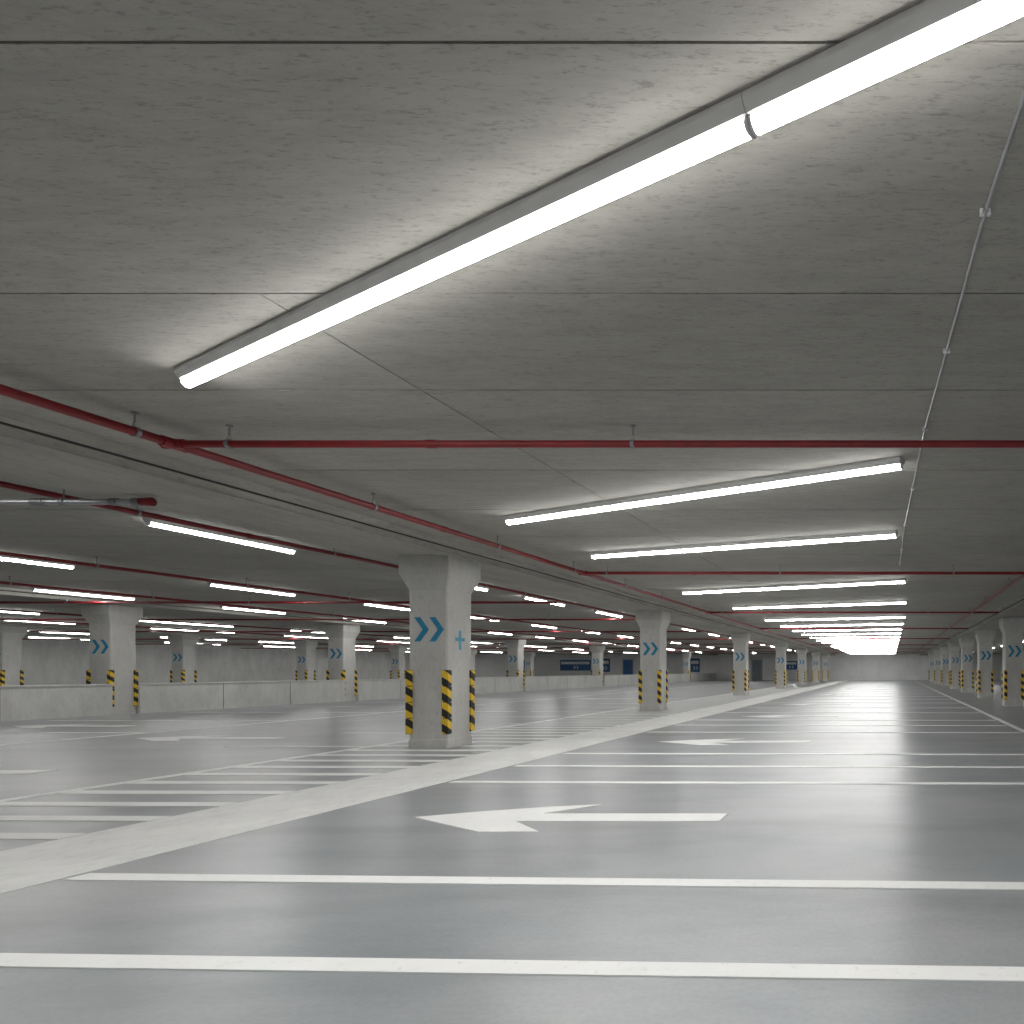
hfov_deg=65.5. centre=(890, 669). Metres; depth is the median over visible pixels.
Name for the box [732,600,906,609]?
light
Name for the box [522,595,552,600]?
light
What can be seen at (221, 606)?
light
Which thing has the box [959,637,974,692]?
concrete column
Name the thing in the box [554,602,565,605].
light
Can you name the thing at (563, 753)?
line marking
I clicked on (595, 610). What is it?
light
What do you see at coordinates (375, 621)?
light
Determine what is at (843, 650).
light
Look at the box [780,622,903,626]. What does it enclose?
light
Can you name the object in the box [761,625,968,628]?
pipe
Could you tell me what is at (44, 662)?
wall
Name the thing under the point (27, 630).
light
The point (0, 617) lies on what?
light
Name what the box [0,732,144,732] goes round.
bay
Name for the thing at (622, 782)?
line marking
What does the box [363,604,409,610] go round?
light
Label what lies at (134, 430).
pipe
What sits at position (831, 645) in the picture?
light
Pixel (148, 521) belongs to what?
light
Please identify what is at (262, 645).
light
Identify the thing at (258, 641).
light
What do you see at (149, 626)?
light
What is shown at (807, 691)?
bay
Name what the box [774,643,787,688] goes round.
concrete column
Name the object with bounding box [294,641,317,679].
concrete column
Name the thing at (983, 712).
line marking
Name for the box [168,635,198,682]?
concrete column
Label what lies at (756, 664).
door
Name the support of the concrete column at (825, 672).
on the floor
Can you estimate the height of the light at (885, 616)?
0.088 m
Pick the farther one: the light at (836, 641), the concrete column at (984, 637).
the light at (836, 641)
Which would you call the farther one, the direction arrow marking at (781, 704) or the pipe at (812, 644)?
the pipe at (812, 644)
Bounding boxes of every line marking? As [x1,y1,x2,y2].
[64,873,1023,889]
[449,781,1023,784]
[513,765,1023,767]
[563,753,1023,754]
[915,681,1023,732]
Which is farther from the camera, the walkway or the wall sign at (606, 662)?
the wall sign at (606, 662)
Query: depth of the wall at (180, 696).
17.90 m
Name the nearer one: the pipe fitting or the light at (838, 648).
the pipe fitting
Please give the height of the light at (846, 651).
0.088 m
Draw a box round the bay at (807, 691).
[807,691,935,691]
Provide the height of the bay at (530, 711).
0.004 m
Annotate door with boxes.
[622,659,633,674]
[751,659,762,679]
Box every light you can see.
[0,555,75,568]
[0,609,39,614]
[0,617,68,623]
[27,630,88,633]
[27,636,88,638]
[30,587,135,599]
[140,620,233,626]
[143,517,296,553]
[149,626,226,632]
[159,636,226,640]
[163,641,220,643]
[174,92,755,387]
[207,582,295,595]
[220,605,285,613]
[258,641,293,643]
[262,645,294,647]
[283,634,327,638]
[341,617,386,623]
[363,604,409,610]
[471,616,498,621]
[475,585,488,590]
[487,632,512,634]
[503,456,904,524]
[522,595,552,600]
[530,623,556,628]
[535,636,553,638]
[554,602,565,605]
[589,530,897,558]
[594,609,622,617]
[680,627,695,630]
[682,578,906,594]
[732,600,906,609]
[742,0,1023,136]
[765,615,905,620]
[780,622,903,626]
[792,627,901,631]
[801,632,901,634]
[809,635,900,637]
[816,639,899,640]
[822,641,898,642]
[831,645,897,646]
[834,646,897,647]
[838,648,896,648]
[841,643,897,643]
[841,649,896,649]
[843,650,895,651]
[846,651,895,651]
[848,652,895,652]
[850,653,895,653]
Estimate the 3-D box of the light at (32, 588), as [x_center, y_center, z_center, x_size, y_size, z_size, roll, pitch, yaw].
[-17.300,-1.635,13.975,0.104,0.088,1.750,0,0,0]
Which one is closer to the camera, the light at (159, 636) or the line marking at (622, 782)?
the line marking at (622, 782)
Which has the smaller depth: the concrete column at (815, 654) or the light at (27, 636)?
the light at (27, 636)
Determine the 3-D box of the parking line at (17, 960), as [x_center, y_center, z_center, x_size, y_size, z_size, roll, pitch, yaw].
[-0.985,1.058,2.304,6.373,0.004,0.105,0,0,2]
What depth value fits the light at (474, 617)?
20.42 m
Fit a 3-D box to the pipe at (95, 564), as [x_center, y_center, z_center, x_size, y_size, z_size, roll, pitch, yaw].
[-11.800,-1.599,32.000,0.062,0.160,60.000,0,0,0]
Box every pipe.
[0,384,839,653]
[0,481,808,652]
[0,489,156,505]
[0,551,766,653]
[0,576,724,653]
[0,593,556,603]
[0,609,635,652]
[0,613,635,620]
[0,618,607,653]
[22,635,730,639]
[27,626,700,631]
[135,640,762,644]
[180,424,1023,448]
[241,645,774,648]
[356,649,795,651]
[587,565,1023,574]
[711,608,998,613]
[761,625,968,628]
[792,637,949,638]
[812,644,937,644]
[914,575,1023,653]
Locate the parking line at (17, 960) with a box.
[0,953,1023,981]
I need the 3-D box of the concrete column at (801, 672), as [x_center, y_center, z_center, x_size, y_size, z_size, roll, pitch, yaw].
[-6.270,-0.240,45.760,0.690,2.600,0.690,0,0,0]
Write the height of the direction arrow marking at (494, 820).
0.004 m
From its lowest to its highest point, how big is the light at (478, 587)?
0.088 m
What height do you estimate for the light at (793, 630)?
0.088 m
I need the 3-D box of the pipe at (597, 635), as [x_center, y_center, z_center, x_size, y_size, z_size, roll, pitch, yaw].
[-25.650,-1.562,31.000,36.700,0.235,0.062,0,0,0]
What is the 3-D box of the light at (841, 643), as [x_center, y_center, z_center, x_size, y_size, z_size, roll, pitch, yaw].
[-1.825,-1.635,40.850,4.732,0.088,0.105,0,0,16]
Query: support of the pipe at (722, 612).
hanging from the ceiling
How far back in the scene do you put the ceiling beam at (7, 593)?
18.13 m
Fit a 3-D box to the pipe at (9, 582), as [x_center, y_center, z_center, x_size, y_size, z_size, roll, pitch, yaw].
[-15.800,-1.599,33.000,0.062,0.160,58.000,0,0,0]
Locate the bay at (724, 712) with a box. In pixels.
[724,712,945,712]
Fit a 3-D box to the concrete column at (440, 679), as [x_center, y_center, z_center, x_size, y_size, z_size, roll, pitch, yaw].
[-6.270,-0.240,9.060,0.690,2.600,0.690,0,0,0]
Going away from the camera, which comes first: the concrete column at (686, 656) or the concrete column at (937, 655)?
the concrete column at (937, 655)
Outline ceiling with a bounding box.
[0,0,1023,653]
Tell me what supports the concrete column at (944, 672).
on the floor
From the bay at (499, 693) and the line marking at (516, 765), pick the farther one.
the bay at (499, 693)
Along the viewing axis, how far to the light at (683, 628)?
26.01 m
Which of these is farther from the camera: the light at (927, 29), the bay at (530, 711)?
the bay at (530, 711)
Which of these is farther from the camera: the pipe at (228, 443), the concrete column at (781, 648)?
the concrete column at (781, 648)
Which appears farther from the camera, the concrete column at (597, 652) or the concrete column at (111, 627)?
the concrete column at (597, 652)
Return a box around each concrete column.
[0,626,26,685]
[81,604,142,714]
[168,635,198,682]
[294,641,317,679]
[323,624,359,700]
[388,646,406,678]
[399,555,480,747]
[471,649,476,676]
[505,640,525,690]
[524,652,534,675]
[590,646,604,686]
[636,610,670,710]
[682,653,691,681]
[731,633,750,695]
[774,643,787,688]
[796,648,806,684]
[811,651,819,682]
[822,654,828,680]
[928,652,933,681]
[933,650,940,683]
[940,647,949,685]
[948,643,960,688]
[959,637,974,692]
[975,629,994,697]
[999,617,1023,705]
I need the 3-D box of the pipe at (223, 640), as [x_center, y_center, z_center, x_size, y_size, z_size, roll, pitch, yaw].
[-25.650,-1.562,37.000,36.700,0.235,0.062,0,0,0]
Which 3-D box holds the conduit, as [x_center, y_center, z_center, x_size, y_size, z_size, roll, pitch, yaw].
[0.245,-1.668,5.364,0.112,0.022,9.935,0,0,-2]
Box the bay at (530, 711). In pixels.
[530,711,604,711]
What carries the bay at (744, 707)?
on the floor
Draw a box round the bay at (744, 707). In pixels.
[744,707,833,707]
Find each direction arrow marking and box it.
[0,765,56,773]
[14,724,136,727]
[138,735,285,740]
[414,804,727,831]
[475,711,518,711]
[579,698,634,698]
[659,738,809,744]
[747,715,837,717]
[781,704,851,704]
[834,688,869,688]
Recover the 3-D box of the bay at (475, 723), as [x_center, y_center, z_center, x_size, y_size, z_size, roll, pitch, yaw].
[-8.250,1.058,12.800,1.900,0.004,0.090,0,0,0]
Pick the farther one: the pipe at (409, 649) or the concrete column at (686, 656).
the concrete column at (686, 656)
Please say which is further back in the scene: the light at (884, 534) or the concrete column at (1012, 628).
the concrete column at (1012, 628)
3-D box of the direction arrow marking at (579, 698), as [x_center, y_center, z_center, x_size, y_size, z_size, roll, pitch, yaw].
[-10.615,1.058,24.015,2.230,0.004,0.870,0,0,0]
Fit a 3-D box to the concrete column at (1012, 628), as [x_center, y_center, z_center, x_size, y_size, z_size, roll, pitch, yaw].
[3.600,-0.240,19.260,0.690,2.600,0.690,0,0,0]
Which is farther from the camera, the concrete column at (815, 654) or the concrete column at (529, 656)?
the concrete column at (529, 656)
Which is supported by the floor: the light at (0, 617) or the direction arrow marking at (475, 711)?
the direction arrow marking at (475, 711)
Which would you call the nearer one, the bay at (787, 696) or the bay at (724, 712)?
the bay at (724, 712)
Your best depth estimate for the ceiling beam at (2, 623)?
29.11 m
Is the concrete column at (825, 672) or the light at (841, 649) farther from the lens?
the concrete column at (825, 672)
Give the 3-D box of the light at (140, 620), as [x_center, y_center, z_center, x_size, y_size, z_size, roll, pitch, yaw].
[-24.500,-1.635,22.600,0.104,0.088,3.200,0,0,0]
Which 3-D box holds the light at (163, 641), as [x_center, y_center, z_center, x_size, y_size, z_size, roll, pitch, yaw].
[-42.500,-1.635,39.600,0.104,0.088,3.200,0,0,0]
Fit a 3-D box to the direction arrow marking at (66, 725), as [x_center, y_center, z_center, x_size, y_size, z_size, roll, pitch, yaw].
[-15.515,1.058,12.315,2.230,0.004,0.870,0,0,0]
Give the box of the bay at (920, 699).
[920,699,951,699]
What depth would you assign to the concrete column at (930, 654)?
57.01 m
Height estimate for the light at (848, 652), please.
0.088 m
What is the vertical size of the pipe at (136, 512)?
0.160 m
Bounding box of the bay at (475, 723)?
[475,723,521,723]
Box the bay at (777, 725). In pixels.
[777,725,1006,725]
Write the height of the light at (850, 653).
0.088 m
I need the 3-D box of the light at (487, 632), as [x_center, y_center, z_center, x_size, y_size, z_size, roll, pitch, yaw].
[-17.300,-1.635,28.775,0.104,0.088,1.750,0,0,0]
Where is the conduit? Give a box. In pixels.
[899,85,1023,565]
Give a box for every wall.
[0,673,715,721]
[22,638,409,684]
[475,654,1001,679]
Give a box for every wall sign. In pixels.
[560,660,590,670]
[603,659,609,671]
[690,659,699,671]
[786,661,796,669]
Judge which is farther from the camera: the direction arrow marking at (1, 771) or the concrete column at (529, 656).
the concrete column at (529, 656)
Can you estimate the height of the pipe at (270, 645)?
0.235 m
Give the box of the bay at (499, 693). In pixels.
[499,693,609,693]
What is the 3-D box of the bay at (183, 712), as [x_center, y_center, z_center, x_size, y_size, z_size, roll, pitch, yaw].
[-15.125,1.058,16.200,4.950,0.004,0.100,0,0,0]
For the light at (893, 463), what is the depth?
5.86 m
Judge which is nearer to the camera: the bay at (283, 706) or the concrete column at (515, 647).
the bay at (283, 706)
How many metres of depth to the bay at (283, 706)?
18.80 m
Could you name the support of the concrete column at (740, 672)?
on the floor
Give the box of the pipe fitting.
[157,435,191,452]
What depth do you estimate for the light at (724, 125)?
2.39 m
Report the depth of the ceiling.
2.86 m
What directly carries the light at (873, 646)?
attached to the ceiling
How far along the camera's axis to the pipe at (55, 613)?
22.31 m
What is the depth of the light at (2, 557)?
9.80 m
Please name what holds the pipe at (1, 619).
hanging from the ceiling
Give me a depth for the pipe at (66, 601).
14.18 m
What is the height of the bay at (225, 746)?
0.004 m
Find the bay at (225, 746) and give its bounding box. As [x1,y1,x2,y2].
[225,746,363,746]
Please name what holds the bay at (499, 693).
on the floor
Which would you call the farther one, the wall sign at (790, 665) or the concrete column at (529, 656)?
the wall sign at (790, 665)
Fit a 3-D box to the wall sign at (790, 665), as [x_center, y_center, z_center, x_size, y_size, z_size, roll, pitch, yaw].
[-10.500,-0.490,67.972,1.400,0.900,0.047,0,0,0]
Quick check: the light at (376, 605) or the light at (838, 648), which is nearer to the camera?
the light at (376, 605)
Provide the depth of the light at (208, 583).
13.05 m
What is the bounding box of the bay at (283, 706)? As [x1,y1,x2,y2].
[283,706,404,706]
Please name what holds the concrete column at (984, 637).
on the floor
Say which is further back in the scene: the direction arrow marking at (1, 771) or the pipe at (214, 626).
the pipe at (214, 626)
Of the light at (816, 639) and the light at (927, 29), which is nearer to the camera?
the light at (927, 29)
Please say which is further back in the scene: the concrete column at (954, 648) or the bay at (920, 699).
the concrete column at (954, 648)
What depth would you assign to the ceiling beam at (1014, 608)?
21.53 m
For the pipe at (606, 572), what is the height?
0.159 m
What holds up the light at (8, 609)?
attached to the ceiling
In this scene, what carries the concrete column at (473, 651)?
on the floor
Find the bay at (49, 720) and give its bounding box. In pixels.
[49,720,287,720]
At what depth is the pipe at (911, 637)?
31.98 m
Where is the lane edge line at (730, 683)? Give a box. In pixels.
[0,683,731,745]
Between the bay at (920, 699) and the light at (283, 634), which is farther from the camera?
the light at (283, 634)
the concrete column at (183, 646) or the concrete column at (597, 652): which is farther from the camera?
the concrete column at (597, 652)
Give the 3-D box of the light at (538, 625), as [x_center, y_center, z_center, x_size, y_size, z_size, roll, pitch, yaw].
[-12.900,-1.635,24.175,0.104,0.088,1.750,0,0,0]
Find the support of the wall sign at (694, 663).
attached to the wall at (840, 666)
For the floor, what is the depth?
3.45 m
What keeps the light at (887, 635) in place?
attached to the ceiling
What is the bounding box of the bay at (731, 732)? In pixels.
[731,732,1020,732]
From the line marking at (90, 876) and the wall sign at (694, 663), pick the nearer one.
the line marking at (90, 876)
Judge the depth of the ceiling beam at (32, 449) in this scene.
6.20 m
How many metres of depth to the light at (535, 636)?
32.36 m
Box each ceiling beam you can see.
[0,408,834,654]
[0,587,717,654]
[0,621,591,654]
[920,594,1023,654]
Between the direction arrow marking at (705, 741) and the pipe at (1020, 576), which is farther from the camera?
the pipe at (1020, 576)
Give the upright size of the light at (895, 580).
0.088 m
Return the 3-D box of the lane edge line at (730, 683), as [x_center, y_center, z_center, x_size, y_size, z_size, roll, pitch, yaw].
[-12.550,1.058,28.500,0.100,0.004,47.000,0,0,0]
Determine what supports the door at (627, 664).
in the wall at (840, 666)
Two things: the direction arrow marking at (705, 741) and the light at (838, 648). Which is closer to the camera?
the direction arrow marking at (705, 741)
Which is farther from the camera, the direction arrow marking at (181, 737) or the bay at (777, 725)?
the bay at (777, 725)
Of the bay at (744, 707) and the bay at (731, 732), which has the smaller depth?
the bay at (731, 732)
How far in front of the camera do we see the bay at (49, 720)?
13.59 m
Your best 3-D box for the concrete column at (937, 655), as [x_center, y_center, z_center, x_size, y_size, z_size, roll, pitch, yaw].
[3.600,-0.240,50.260,0.690,2.600,0.690,0,0,0]
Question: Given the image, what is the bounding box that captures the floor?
[0,680,1023,1023]
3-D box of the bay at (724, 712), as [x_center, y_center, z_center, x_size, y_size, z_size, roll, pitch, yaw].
[-0.975,1.058,16.143,6.351,0.004,0.100,0,0,1]
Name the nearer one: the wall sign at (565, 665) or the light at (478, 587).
the light at (478, 587)
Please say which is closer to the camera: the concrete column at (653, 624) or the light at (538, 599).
the light at (538, 599)
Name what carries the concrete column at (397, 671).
on the floor
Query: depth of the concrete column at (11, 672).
22.94 m
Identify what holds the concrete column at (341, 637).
on the floor
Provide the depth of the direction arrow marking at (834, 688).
37.10 m
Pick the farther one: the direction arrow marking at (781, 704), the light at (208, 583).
the direction arrow marking at (781, 704)
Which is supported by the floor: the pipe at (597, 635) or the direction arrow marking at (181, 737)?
the direction arrow marking at (181, 737)
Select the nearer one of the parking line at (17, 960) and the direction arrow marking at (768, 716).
the parking line at (17, 960)
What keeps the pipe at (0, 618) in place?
hanging from the ceiling
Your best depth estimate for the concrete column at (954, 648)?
36.50 m
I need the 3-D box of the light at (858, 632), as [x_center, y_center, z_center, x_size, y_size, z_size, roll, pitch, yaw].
[-1.825,-1.635,29.250,4.732,0.088,0.105,0,0,16]
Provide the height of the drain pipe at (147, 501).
0.236 m
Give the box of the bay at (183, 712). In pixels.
[183,712,383,712]
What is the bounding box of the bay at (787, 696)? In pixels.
[787,696,945,696]
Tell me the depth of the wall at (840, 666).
68.00 m
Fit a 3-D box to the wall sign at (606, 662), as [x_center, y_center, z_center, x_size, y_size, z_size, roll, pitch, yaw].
[-30.000,-0.490,67.972,1.200,1.400,0.047,0,0,0]
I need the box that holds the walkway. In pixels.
[0,681,844,893]

